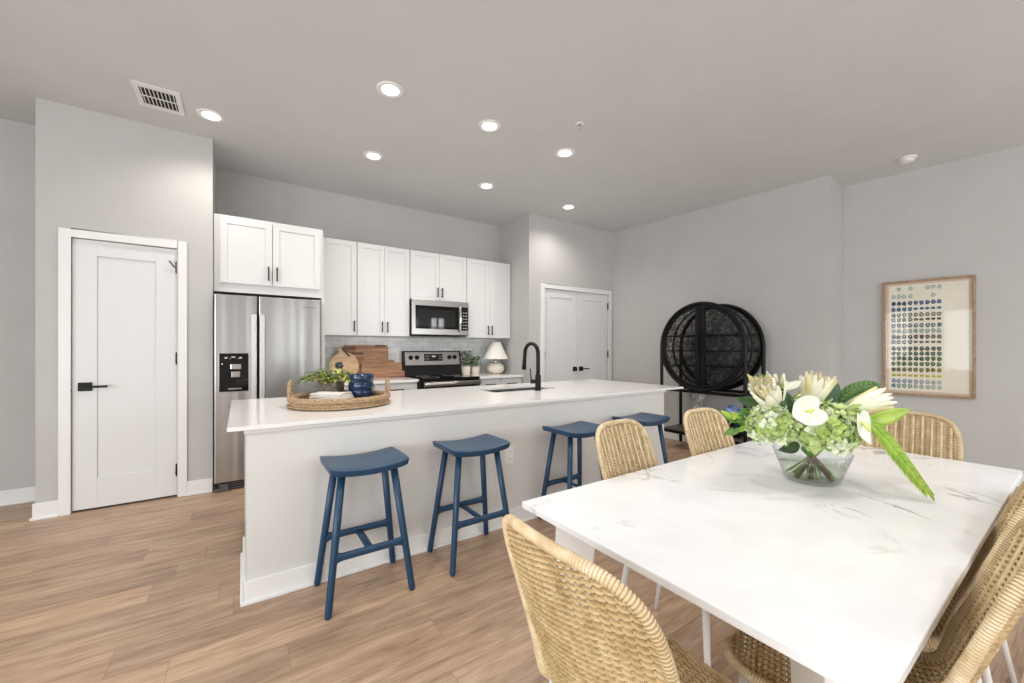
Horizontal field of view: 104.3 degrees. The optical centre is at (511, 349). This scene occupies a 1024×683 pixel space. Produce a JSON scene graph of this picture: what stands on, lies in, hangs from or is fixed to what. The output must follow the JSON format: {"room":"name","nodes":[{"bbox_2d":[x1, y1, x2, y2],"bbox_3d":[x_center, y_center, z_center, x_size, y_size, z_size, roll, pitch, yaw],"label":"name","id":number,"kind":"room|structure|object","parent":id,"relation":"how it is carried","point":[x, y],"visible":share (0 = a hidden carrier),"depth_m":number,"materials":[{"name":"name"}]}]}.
{"room":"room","nodes":[
{"label":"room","id":0,"kind":"room"},
{"bbox_2d":[0,118,34,490],"bbox_3d":[-5.529,-0.311,2.524,3.708,3.222,0.140,0,0,-34],"label":"wall","id":1,"kind":"structure","parent":0,"point":[17,139],"depth_m":3.36,"materials":[{"name":"paint"}]},
{"bbox_2d":[0,486,34,505],"bbox_3d":[-5.280,1.239,2.595,3.200,0.128,0.029,0,0,-34],"label":"baseboard","id":2,"kind":"structure","parent":1,"relation":"attached to","point":[27,494],"depth_m":3.35,"materials":[{"name":"white paint"}]},
{"bbox_2d":[35,97,216,513],"bbox_3d":[-3.389,-0.311,3.637,1.082,3.222,0.712,0,0,-34],"label":"wall","id":3,"kind":"structure","parent":0,"point":[96,171],"depth_m":3.29,"materials":[{"name":"paint"}]},
{"bbox_2d":[29,500,57,520],"bbox_3d":[-3.588,1.239,3.056,0.150,0.128,0.029,0,0,-34],"label":"baseboard","id":4,"kind":"structure","parent":3,"relation":"attached to","point":[44,510],"depth_m":3.06,"materials":[{"name":"white paint"}]},
{"bbox_2d":[58,227,186,515],"bbox_3d":[-3.236,0.172,3.360,0.780,2.255,0.118,0,0,-34],"label":"trim","id":5,"kind":"structure","parent":3,"relation":"attached to","point":[64,234],"depth_m":3.13,"materials":[{"name":"white paint"}]},
{"bbox_2d":[72,238,176,510],"bbox_3d":[-3.215,0.201,3.322,0.673,2.165,0.095,0,0,-34],"label":"door","id":6,"kind":"structure","parent":3,"relation":"in","point":[124,296],"depth_m":3.32,"materials":[{"name":"white paint"}]},
{"bbox_2d":[73,495,176,511],"bbox_3d":[-3.265,1.297,3.402,0.648,0.006,0.100,0,0,-34],"label":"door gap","id":7,"kind":"structure","parent":3,"relation":"attached to","point":[172,495],"depth_m":3.35,"materials":[{"name":"black"}]},
{"bbox_2d":[186,478,212,495],"bbox_3d":[-2.812,1.239,3.586,0.186,0.128,0.029,0,0,-34],"label":"baseboard","id":8,"kind":"structure","parent":3,"relation":"attached to","point":[201,486],"depth_m":3.58,"materials":[{"name":"white paint"}]},
{"bbox_2d":[217,169,498,338],"bbox_3d":[-1.704,-0.311,5.289,3.563,3.222,0.120,0,0,-34],"label":"wall","id":9,"kind":"structure","parent":0,"point":[339,216],"depth_m":5.02,"materials":[{"name":"paint"}]},
{"bbox_2d":[214,213,322,299],"bbox_3d":[-2.561,-0.908,4.218,0.933,0.727,0.681,0,0,-34],"label":"upper cabinet","id":10,"kind":"object","parent":9,"relation":"attached to","point":[259,258],"visible":1,"depth_m":3.94,"materials":[{"name":"white paint"}]},
{"bbox_2d":[323,237,356,335],"bbox_3d":[-2.085,-0.719,4.735,0.396,1.113,0.362,0,0,-34],"label":"upper cabinet","id":11,"kind":"object","parent":9,"relation":"attached to","point":[339,256],"visible":0.94,"depth_m":4.63,"materials":[{"name":"white paint"}]},
{"bbox_2d":[357,242,408,336],"bbox_3d":[-1.654,-0.719,5.029,0.644,1.113,0.362,0,0,-34],"label":"upper cabinet","id":12,"kind":"object","parent":9,"relation":"attached to","point":[382,271],"visible":0.99,"depth_m":4.89,"materials":[{"name":"white paint"}]},
{"bbox_2d":[325,336,498,378],"bbox_3d":[-1.274,0.102,5.505,2.604,0.525,0.008,0,0,-34],"label":"backsplash","id":13,"kind":"structure","parent":9,"relation":"attached to","point":[396,345],"depth_m":5.47,"materials":[{"name":"tile"}]},
{"bbox_2d":[409,250,465,302],"bbox_3d":[-1.051,-0.960,5.441,0.812,0.630,0.362,0,0,-34],"label":"upper cabinet","id":14,"kind":"object","parent":9,"relation":"attached to","point":[432,276],"visible":0.95,"depth_m":5.29,"materials":[{"name":"white paint"}]},
{"bbox_2d":[409,299,468,336],"bbox_3d":[-1.024,-0.410,5.401,0.807,0.464,0.442,0,0,-34],"label":"microwave","id":15,"kind":"object","parent":14,"relation":"attached to","point":[435,318],"visible":0.99,"depth_m":5.24,"materials":[{"name":"silver metal"}]},
{"bbox_2d":[456,258,509,338],"bbox_3d":[-0.408,-0.719,5.879,0.741,1.113,0.362,0,0,-34],"label":"upper cabinet","id":16,"kind":"object","parent":9,"relation":"attached to","point":[487,282],"visible":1,"depth_m":5.75,"materials":[{"name":"white paint"}]},
{"bbox_2d":[0,0,1023,232],"bbox_3d":[0.345,-1.972,1.446,12.200,0.100,10.000,0,0,-34],"label":"ceiling","id":17,"kind":"structure","parent":0,"point":[683,106],"depth_m":2.89,"materials":[{"name":"paint"}]},
{"bbox_2d":[130,79,184,115],"bbox_3d":[-2.706,-1.919,3.057,0.280,0.007,0.356,0,0,-34],"label":"ceiling vent","id":18,"kind":"object","parent":17,"relation":"in","point":[147,95],"visible":1,"depth_m":3.04,"materials":[{"name":"white metal"}]},
{"bbox_2d":[196,108,225,122],"bbox_3d":[-2.475,-1.917,3.275,0.196,0.009,0.196,0,0,-34],"label":"recessed light","id":19,"kind":"object","parent":17,"relation":"in","point":[207,114],"visible":1,"depth_m":3.26,"materials":[{"name":"white paint"}]},
{"bbox_2d":[363,151,383,160],"bbox_3d":[-1.377,-1.917,3.959,0.196,0.009,0.196,0,0,-34],"label":"recessed light","id":20,"kind":"object","parent":17,"relation":"in","point":[371,155],"visible":1,"depth_m":3.95,"materials":[{"name":"white paint"}]},
{"bbox_2d":[376,81,403,98],"bbox_3d":[-0.902,-1.917,2.949,0.196,0.009,0.196,0,0,-34],"label":"recessed light","id":21,"kind":"object","parent":17,"relation":"in","point":[388,89],"visible":1,"depth_m":2.94,"materials":[{"name":"white paint"}]},
{"bbox_2d":[478,182,494,189],"bbox_3d":[-0.300,-1.917,4.686,0.196,0.009,0.196,0,0,-34],"label":"recessed light","id":22,"kind":"object","parent":17,"relation":"in","point":[486,186],"visible":1,"depth_m":4.68,"materials":[{"name":"white paint"}]},
{"bbox_2d":[478,119,500,132],"bbox_3d":[-0.194,-1.917,3.428,0.196,0.009,0.196,0,0,-34],"label":"recessed light","id":23,"kind":"object","parent":17,"relation":"in","point":[488,125],"visible":1,"depth_m":3.42,"materials":[{"name":"white paint"}]},
{"bbox_2d":[555,148,574,157],"bbox_3d":[0.518,-1.917,3.900,0.196,0.009,0.196,0,0,-34],"label":"recessed light","id":24,"kind":"object","parent":17,"relation":"in","point":[564,152],"visible":1,"depth_m":3.89,"materials":[{"name":"white paint"}]},
{"bbox_2d":[561,204,575,209],"bbox_3d":[0.763,-1.917,5.379,0.196,0.009,0.196,0,0,-34],"label":"recessed light","id":25,"kind":"object","parent":17,"relation":"in","point":[568,206],"visible":1,"depth_m":5.37,"materials":[{"name":"white paint"}]},
{"bbox_2d":[575,122,583,128],"bbox_3d":[0.576,-1.905,3.397,0.070,0.034,0.070,0,0,-34],"label":"sprinkler","id":26,"kind":"object","parent":17,"relation":"attached to","point":[578,124],"visible":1,"depth_m":3.39,"materials":[{"name":"white plastic"}]},
{"bbox_2d":[897,154,917,163],"bbox_3d":[3.969,-1.899,4.001,0.150,0.046,0.150,0,0,-34],"label":"smoke detector","id":27,"kind":"object","parent":17,"relation":"attached to","point":[907,159],"visible":1,"depth_m":3.97,"materials":[{"name":"white plastic"}]},
{"bbox_2d":[0,438,1023,682],"bbox_3d":[0.345,1.350,1.446,12.200,0.100,10.000,0,0,-34],"label":"floor","id":28,"kind":"structure","parent":0,"point":[148,591],"depth_m":1.96,"materials":[{"name":"brown wood"}]},
{"bbox_2d":[214,294,320,492],"bbox_3d":[-2.501,0.399,4.101,0.884,1.802,0.706,0,0,-34],"label":"refrigerator","id":29,"kind":"object","parent":28,"relation":"on","point":[261,344],"visible":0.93,"depth_m":3.74,"materials":[{"name":"silver metal"}]},
{"bbox_2d":[319,298,324,379],"bbox_3d":[-2.190,0.379,4.504,0.033,1.843,0.626,0,0,-34],"label":"panel","id":30,"kind":"object","parent":28,"relation":"on","point":[321,299],"visible":0.14,"depth_m":4.25,"materials":[{"name":"white paint"}]},
{"bbox_2d":[314,446,414,619],"bbox_3d":[-0.807,0.942,2.173,0.450,0.715,0.363,0,0,-34],"label":"bar stool","id":31,"kind":"object","parent":28,"relation":"on","point":[384,460],"visible":1,"depth_m":2.15,"materials":[{"name":"blue paint"}]},
{"bbox_2d":[344,382,416,390],"bbox_3d":[-1.740,0.849,4.798,1.036,0.903,0.647,0,0,-34],"label":"base cabinet","id":32,"kind":"object","parent":28,"relation":"on","point":[409,385],"visible":0.14,"depth_m":4.70,"materials":[{"name":"white paint"}]},
{"bbox_2d":[337,377,418,385],"bbox_3d":[-1.738,0.381,4.798,1.040,0.031,0.637,0,0,-34],"label":"countertop","id":33,"kind":"structure","parent":32,"relation":"on","point":[397,379],"depth_m":4.74,"materials":[{"name":"white stone"}]},
{"bbox_2d":[329,346,358,377],"bbox_3d":[-2.028,0.159,4.811,0.330,0.407,0.063,0,0,-32],"label":"round board","id":34,"kind":"object","parent":33,"relation":"on","point":[349,361],"visible":0.77,"depth_m":4.81,"materials":[{"name":"brown wood"}]},
{"bbox_2d":[343,345,387,359],"bbox_3d":[-1.856,0.154,5.073,0.550,0.420,0.019,0,-2,-34],"label":"cutting board","id":35,"kind":"object","parent":33,"relation":"on","point":[361,352],"visible":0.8,"depth_m":5.08,"materials":[{"name":"brown wood"}]},
{"bbox_2d":[356,360,393,373],"bbox_3d":[-1.749,0.252,5.104,0.482,0.225,0.018,0,-2,-34],"label":"cutting board","id":36,"kind":"object","parent":33,"relation":"on","point":[359,361],"visible":0.24,"depth_m":5.06,"materials":[{"name":"brown wood"}]},
{"bbox_2d":[361,362,401,372],"bbox_3d":[-1.671,0.268,5.118,0.515,0.193,0.018,0,-2,-34],"label":"cutting board","id":37,"kind":"object","parent":33,"relation":"on","point":[390,366],"visible":0.46,"depth_m":5.11,"materials":[{"name":"brown wood"}]},
{"bbox_2d":[362,371,404,377],"bbox_3d":[-1.631,0.325,5.073,0.522,0.079,0.050,0,0,-34],"label":"cutting board","id":38,"kind":"object","parent":33,"relation":"on","point":[390,374],"visible":0.74,"depth_m":5.09,"materials":[{"name":"brown wood"}]},
{"bbox_2d":[402,351,480,388],"bbox_3d":[-0.931,0.632,5.280,0.836,1.216,0.742,0,0,-34],"label":"range","id":39,"kind":"object","parent":28,"relation":"on","point":[433,369],"visible":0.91,"depth_m":5.37,"materials":[{"name":"silver metal"}]},
{"bbox_2d":[405,374,479,379],"bbox_3d":[-0.937,0.366,5.292,0.834,0.017,0.600,0,0,-34],"label":"cooktop","id":40,"kind":"object","parent":39,"relation":"in","point":[415,376],"depth_m":5.24,"materials":[{"name":"black glass"}]},
{"bbox_2d":[240,390,665,606],"bbox_3d":[-0.253,0.858,3.521,3.555,0.891,1.256,0,0,-34],"label":"kitchen island","id":41,"kind":"object","parent":28,"relation":"on","point":[286,480],"visible":0.46,"depth_m":2.46,"materials":[{"name":"white paint"}]},
{"bbox_2d":[227,379,682,431],"bbox_3d":[-0.178,0.401,3.605,3.880,0.020,1.301,0,0,-34],"label":"island countertop","id":42,"kind":"structure","parent":41,"relation":"on","point":[248,414],"depth_m":2.98,"materials":[{"name":"white stone"}]},
{"bbox_2d":[286,377,390,410],"bbox_3d":[-1.218,0.299,2.837,0.679,0.183,0.679,0,0,15],"label":"woven tray","id":43,"kind":"object","parent":42,"relation":"on","point":[301,401],"visible":0.84,"depth_m":2.59,"materials":[{"name":"beige wicker"}]},
{"bbox_2d":[295,358,359,391],"bbox_3d":[-1.376,0.221,3.033,0.531,0.302,0.354,0,0,0],"label":"planter","id":44,"kind":"object","parent":43,"relation":"in","point":[329,384],"visible":0.87,"depth_m":2.98,"materials":[{"name":"concrete"}]},
{"bbox_2d":[309,390,353,399],"bbox_3d":[-1.290,0.333,2.842,0.251,0.080,0.181,0,0,6],"label":"folded napkin","id":45,"kind":"object","parent":43,"relation":"in","point":[322,394],"visible":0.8,"depth_m":2.77,"materials":[{"name":"fabric"}]},
{"bbox_2d":[348,373,373,397],"bbox_3d":[-1.148,0.279,3.027,0.182,0.185,0.182,0,0,-34],"label":"ceramic pot","id":46,"kind":"object","parent":43,"relation":"in","point":[361,385],"visible":0.86,"depth_m":2.95,"materials":[{"name":"blue ceramic"}]},
{"bbox_2d":[484,387,547,392],"bbox_3d":[0.053,0.508,3.970,0.770,0.194,0.390,0,0,-34],"label":"sink","id":47,"kind":"object","parent":42,"relation":"in","point":[528,388],"visible":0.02,"depth_m":4.17,"materials":[{"name":"silver metal"}]},
{"bbox_2d":[522,342,540,390],"bbox_3d":[0.169,0.159,3.861,0.101,0.464,0.280,0,0,-34],"label":"faucet","id":48,"kind":"object","parent":42,"relation":"on","point":[537,381],"visible":1,"depth_m":3.77,"materials":[{"name":"black metal"}]},
{"bbox_2d":[505,447,513,464],"bbox_3d":[-0.018,0.788,2.947,0.076,0.124,0.010,0,0,-34],"label":"outlet","id":49,"kind":"object","parent":41,"relation":"attached to","point":[509,452],"visible":0.97,"depth_m":2.94,"materials":[{"name":"white plastic"}]},
{"bbox_2d":[427,434,509,575],"bbox_3d":[-0.261,0.942,2.539,0.450,0.715,0.363,0,0,-34],"label":"bar stool","id":50,"kind":"object","parent":28,"relation":"on","point":[482,445],"visible":0.98,"depth_m":2.52,"materials":[{"name":"blue paint"}]},
{"bbox_2d":[480,377,520,385],"bbox_3d":[-0.316,0.849,5.769,0.714,0.903,0.647,0,0,-34],"label":"base cabinet","id":51,"kind":"object","parent":28,"relation":"on","point":[513,380],"visible":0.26,"depth_m":5.53,"materials":[{"name":"white paint"}]},
{"bbox_2d":[469,373,522,378],"bbox_3d":[-0.315,0.381,5.769,0.723,0.031,0.637,0,0,-34],"label":"countertop","id":52,"kind":"structure","parent":51,"relation":"on","point":[482,375],"depth_m":5.57,"materials":[{"name":"white stone"}]},
{"bbox_2d":[460,350,473,374],"bbox_3d":[-0.671,0.190,5.795,0.241,0.351,0.216,0,0,-34],"label":"potted plant","id":53,"kind":"object","parent":52,"relation":"on","point":[465,370],"visible":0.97,"depth_m":5.75,"materials":[{"name":"green plant"}]},
{"bbox_2d":[468,356,481,373],"bbox_3d":[-0.539,0.231,5.888,0.197,0.269,0.225,0,0,38],"label":"potted plant","id":54,"kind":"object","parent":52,"relation":"on","point":[475,369],"visible":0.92,"depth_m":5.84,"materials":[{"name":"green plant"}]},
{"bbox_2d":[483,342,507,373],"bbox_3d":[-0.243,0.129,5.947,0.376,0.472,0.376,0,0,-34],"label":"table lamp","id":55,"kind":"object","parent":52,"relation":"on","point":[495,351],"visible":1,"depth_m":5.85,"materials":[{"name":"beige ceramic"}]},
{"bbox_2d":[538,421,606,518],"bbox_3d":[0.481,0.942,3.039,0.450,0.715,0.363,0,0,-34],"label":"bar stool","id":56,"kind":"object","parent":28,"relation":"on","point":[579,430],"visible":0.66,"depth_m":3.03,"materials":[{"name":"blue paint"}]},
{"bbox_2d":[502,514,732,682],"bbox_3d":[0.298,0.825,0.905,0.603,0.953,0.463,0,0,-35],"label":"rattan chair","id":57,"kind":"object","parent":28,"relation":"on","point":[565,651],"visible":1,"depth_m":0.72,"materials":[{"name":"brown wicker"}]},
{"bbox_2d":[612,412,669,476],"bbox_3d":[1.126,0.942,3.479,0.450,0.715,0.363,0,0,-34],"label":"bar stool","id":58,"kind":"object","parent":28,"relation":"on","point":[645,419],"visible":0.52,"depth_m":3.46,"materials":[{"name":"blue paint"}]},
{"bbox_2d":[595,419,746,682],"bbox_3d":[0.691,0.825,1.738,0.463,0.953,0.603,0,0,-41],"label":"rattan chair","id":59,"kind":"object","parent":28,"relation":"on","point":[612,457],"visible":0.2,"depth_m":1.91,"materials":[{"name":"brown wicker"}]},
{"bbox_2d":[683,407,734,456],"bbox_3d":[1.257,0.825,2.112,0.463,0.953,0.603,0,0,-34],"label":"rattan chair","id":60,"kind":"object","parent":28,"relation":"on","point":[689,427],"visible":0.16,"depth_m":2.33,"materials":[{"name":"brown wicker"}]},
{"bbox_2d":[660,301,765,444],"bbox_3d":[2.479,0.351,5.000,0.472,1.868,1.107,0,0,-34],"label":"display cabinet","id":61,"kind":"object","parent":28,"relation":"on","point":[701,385],"visible":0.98,"depth_m":4.87,"materials":[{"name":"black metal"}]},
{"bbox_2d":[689,393,710,431],"bbox_3d":[2.393,0.764,5.136,0.334,0.560,0.221,0,0,26],"label":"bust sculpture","id":62,"kind":"object","parent":61,"relation":"on","point":[697,399],"visible":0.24,"depth_m":5.08,"materials":[{"name":"stone"}]},
{"bbox_2d":[664,424,752,441],"bbox_3d":[2.479,1.053,5.000,0.406,0.018,1.042,0,0,-34],"label":"shelf","id":63,"kind":"object","parent":61,"relation":"attached to","point":[679,428],"depth_m":5.14,"materials":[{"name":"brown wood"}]},
{"bbox_2d":[666,350,750,351],"bbox_3d":[2.479,0.020,5.000,0.370,0.016,0.980,0,0,-34],"label":"shelf","id":64,"kind":"object","parent":61,"relation":"attached to","point":[666,350],"depth_m":4.81,"materials":[{"name":"black metal"}]},
{"bbox_2d":[672,364,751,367],"bbox_3d":[2.479,0.210,5.000,0.370,0.016,0.840,0,0,-34],"label":"shelf","id":65,"kind":"object","parent":61,"relation":"attached to","point":[676,365],"depth_m":4.90,"materials":[{"name":"black metal"}]},
{"bbox_2d":[669,334,754,336],"bbox_3d":[2.479,-0.170,5.000,0.370,0.016,0.920,0,0,-34],"label":"shelf","id":66,"kind":"object","parent":61,"relation":"attached to","point":[673,335],"depth_m":4.83,"materials":[{"name":"black metal"}]},
{"bbox_2d":[722,405,748,437],"bbox_3d":[2.667,0.850,4.711,0.294,0.388,0.322,0,0,-34],"label":"hydrangea vase","id":67,"kind":"object","parent":61,"relation":"on","point":[730,408],"visible":0.32,"depth_m":4.67,"materials":[{"name":"black"}]},
{"bbox_2d":[522,441,1022,682],"bbox_3d":[1.207,0.932,1.664,2.146,0.736,1.010,0,0,-34],"label":"dining table","id":68,"kind":"object","parent":28,"relation":"on","point":[850,581],"visible":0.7,"depth_m":1.20,"materials":[{"name":"stone"}]},
{"bbox_2d":[772,445,853,486],"bbox_3d":[1.292,0.499,1.718,0.283,0.128,0.283,0,0,-34],"label":"glass vase","id":69,"kind":"object","parent":68,"relation":"on","point":[848,461],"visible":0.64,"depth_m":1.67,"materials":[{"name":"glass"}]},
{"bbox_2d":[720,408,749,435],"bbox_3d":[1.122,0.402,1.738,0.406,0.288,0.033,0,0,7],"label":"leafy sprig","id":70,"kind":"object","parent":69,"relation":"in","point":[735,417],"visible":0.75,"depth_m":1.75,"materials":[{"name":"green plant"}]},
{"bbox_2d":[734,397,758,408],"bbox_3d":[1.142,0.376,1.718,0.333,0.340,0.089,0,0,-6],"label":"foliage leaf","id":71,"kind":"object","parent":69,"relation":"in","point":[750,402],"visible":0.31,"depth_m":1.73,"materials":[{"name":"green plant"}]},
{"bbox_2d":[744,404,814,479],"bbox_3d":[1.140,0.380,1.681,0.363,0.337,0.199,0,0,-34],"label":"hydrangea","id":72,"kind":"object","parent":69,"relation":"in","point":[764,424],"visible":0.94,"depth_m":1.58,"materials":[{"name":"green plant"}]},
{"bbox_2d":[747,371,834,482],"bbox_3d":[1.134,0.320,1.645,0.371,0.460,0.151,0,0,-13],"label":"protea","id":73,"kind":"object","parent":69,"relation":"in","point":[766,391],"visible":0.77,"depth_m":1.61,"materials":[{"name":"white plant"}]},
{"bbox_2d":[778,441,807,470],"bbox_3d":[1.205,0.464,1.695,0.166,0.164,0.123,0,0,-34],"label":"foliage leaf","id":74,"kind":"object","parent":69,"relation":"in","point":[793,447],"visible":0.7,"depth_m":1.66,"materials":[{"name":"green plant"}]},
{"bbox_2d":[780,388,811,479],"bbox_3d":[1.205,0.349,1.654,0.277,0.393,0.036,0,0,-27],"label":"foliage leaf","id":75,"kind":"object","parent":69,"relation":"in","point":[789,400],"visible":0.47,"depth_m":1.61,"materials":[{"name":"green plant"}]},
{"bbox_2d":[781,380,817,479],"bbox_3d":[1.186,0.336,1.649,0.300,0.420,0.100,0,0,-20],"label":"anthurium","id":76,"kind":"object","parent":69,"relation":"in","point":[794,384],"visible":0.44,"depth_m":1.62,"materials":[{"name":"white plant"}]},
{"bbox_2d":[792,390,824,473],"bbox_3d":[1.339,0.363,1.788,0.220,0.373,0.202,0,0,-34],"label":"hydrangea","id":77,"kind":"object","parent":69,"relation":"in","point":[798,394],"visible":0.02,"depth_m":1.74,"materials":[{"name":"green plant"}]},
{"bbox_2d":[792,395,827,425],"bbox_3d":[1.206,0.361,1.594,0.103,0.370,0.342,0,0,41],"label":"anthurium","id":78,"kind":"object","parent":69,"relation":"in","point":[806,410],"visible":0.87,"depth_m":1.51,"materials":[{"name":"white plant"}]},
{"bbox_2d":[799,370,837,472],"bbox_3d":[1.290,0.318,1.666,0.201,0.462,0.128,0,0,-43],"label":"protea","id":79,"kind":"object","parent":69,"relation":"in","point":[812,384],"visible":0.74,"depth_m":1.62,"materials":[{"name":"white plant"}]},
{"bbox_2d":[815,384,840,479],"bbox_3d":[1.349,0.346,1.699,0.110,0.398,0.094,0,0,4],"label":"foliage leaf","id":80,"kind":"object","parent":69,"relation":"in","point":[835,393],"visible":0.59,"depth_m":1.69,"materials":[{"name":"green plant"}]},
{"bbox_2d":[795,398,862,473],"bbox_3d":[1.265,0.373,1.611,0.263,0.358,0.250,0,0,-4],"label":"hydrangea","id":81,"kind":"object","parent":69,"relation":"in","point":[839,434],"visible":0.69,"depth_m":1.52,"materials":[{"name":"green plant"}]},
{"bbox_2d":[790,410,871,469],"bbox_3d":[1.302,0.388,1.639,0.075,0.318,0.336,0,0,-5],"label":"anthurium","id":82,"kind":"object","parent":69,"relation":"in","point":[863,425],"visible":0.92,"depth_m":1.49,"materials":[{"name":"white plant"}]},
{"bbox_2d":[795,380,880,473],"bbox_3d":[1.413,0.339,1.715,0.365,0.413,0.034,0,0,1],"label":"frond","id":83,"kind":"object","parent":69,"relation":"in","point":[853,389],"visible":0.79,"depth_m":1.72,"materials":[{"name":"green plant"}]},
{"bbox_2d":[794,386,897,478],"bbox_3d":[1.385,0.352,1.685,0.362,0.396,0.098,0,0,15],"label":"protea","id":84,"kind":"object","parent":69,"relation":"in","point":[873,399],"visible":0.8,"depth_m":1.63,"materials":[{"name":"white plant"}]},
{"bbox_2d":[825,408,909,480],"bbox_3d":[1.464,0.394,1.663,0.396,0.303,0.094,0,0,12],"label":"foliage leaf","id":85,"kind":"object","parent":69,"relation":"in","point":[884,417],"visible":0.6,"depth_m":1.64,"materials":[{"name":"green plant"}]},
{"bbox_2d":[806,411,934,500],"bbox_3d":[1.415,0.405,1.593,0.123,0.302,0.374,0,0,-34],"label":"frond","id":86,"kind":"object","parent":69,"relation":"in","point":[887,441],"visible":0.81,"depth_m":1.53,"materials":[{"name":"green plant"}]},
{"bbox_2d":[721,517,1023,682],"bbox_3d":[0.898,0.825,1.010,0.463,0.953,0.603,0,0,-37],"label":"rattan chair","id":87,"kind":"object","parent":28,"relation":"on","point":[974,635],"visible":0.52,"depth_m":0.97,"materials":[{"name":"brown wicker"}]},
{"bbox_2d":[858,411,963,618],"bbox_3d":[2.009,0.825,2.071,0.603,0.953,0.463,0,0,-40],"label":"rattan chair","id":88,"kind":"object","parent":28,"relation":"on","point":[953,433],"visible":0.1,"depth_m":2.17,"materials":[{"name":"brown wicker"}]},
{"bbox_2d":[925,480,1023,682],"bbox_3d":[1.317,0.825,1.326,0.463,0.953,0.603,0,0,-36],"label":"rattan chair","id":89,"kind":"object","parent":28,"relation":"on","point":[1012,513],"visible":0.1,"depth_m":1.25,"materials":[{"name":"brown wicker"}]},
{"bbox_2d":[982,526,1016,682],"bbox_3d":[1.701,0.825,1.588,0.463,0.953,0.603,0,0,-34],"label":"rattan chair","id":90,"kind":"object","parent":28,"relation":"on","point":[986,676],"visible":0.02,"depth_m":1.55,"materials":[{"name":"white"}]},
{"bbox_2d":[499,213,612,382],"bbox_3d":[0.770,-0.311,6.505,1.897,3.222,0.899,0,0,-34],"label":"wall","id":91,"kind":"structure","parent":0,"point":[538,249],"depth_m":5.88,"materials":[{"name":"paint"}]},
{"bbox_2d":[545,289,577,381],"bbox_3d":[0.739,0.201,5.936,0.674,2.165,0.095,0,0,-34],"label":"door","id":92,"kind":"structure","parent":91,"relation":"in","point":[561,307],"depth_m":5.96,"materials":[{"name":"white paint"}]},
{"bbox_2d":[541,283,611,381],"bbox_3d":[0.994,0.172,6.163,1.475,2.255,0.118,0,0,-34],"label":"trim","id":93,"kind":"structure","parent":91,"relation":"attached to","point":[543,285],"depth_m":6.02,"materials":[{"name":"white paint"}]},
{"bbox_2d":[578,292,608,379],"bbox_3d":[1.298,0.201,6.318,0.674,2.165,0.095,0,0,-34],"label":"door","id":94,"kind":"structure","parent":91,"relation":"in","point":[593,353],"depth_m":6.33,"materials":[{"name":"white paint"}]},
{"bbox_2d":[613,175,842,428],"bbox_3d":[2.927,-0.311,5.715,1.124,3.222,2.837,0,0,-34],"label":"wall","id":95,"kind":"structure","parent":0,"point":[776,256],"depth_m":5.06,"materials":[{"name":"paint"}]},
{"bbox_2d":[664,431,728,447],"bbox_3d":[2.571,1.239,5.471,0.029,0.128,2.851,0,0,-40],"label":"baseboard","id":96,"kind":"structure","parent":95,"relation":"attached to","point":[669,435],"depth_m":5.73,"materials":[{"name":"white paint"}]},
{"bbox_2d":[843,145,1023,473],"bbox_3d":[5.878,-0.311,2.913,0.508,3.222,5.305,0,0,-42],"label":"wall","id":97,"kind":"structure","parent":0,"point":[961,217],"depth_m":4.04,"materials":[{"name":"paint"}]},
{"bbox_2d":[883,275,975,398],"bbox_3d":[4.371,-0.123,4.197,0.032,1.238,0.678,0,0,-43],"label":"framed picture","id":98,"kind":"object","parent":97,"relation":"attached to","point":[929,325],"visible":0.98,"depth_m":4.17,"materials":[{"name":"paper"}]},
{"bbox_2d":[1017,474,1023,486],"bbox_3d":[5.692,1.239,2.784,0.029,0.128,5.249,0,0,-43],"label":"baseboard","id":99,"kind":"structure","parent":97,"relation":"attached to","point":[1022,478],"depth_m":3.75,"materials":[{"name":"white paint"}]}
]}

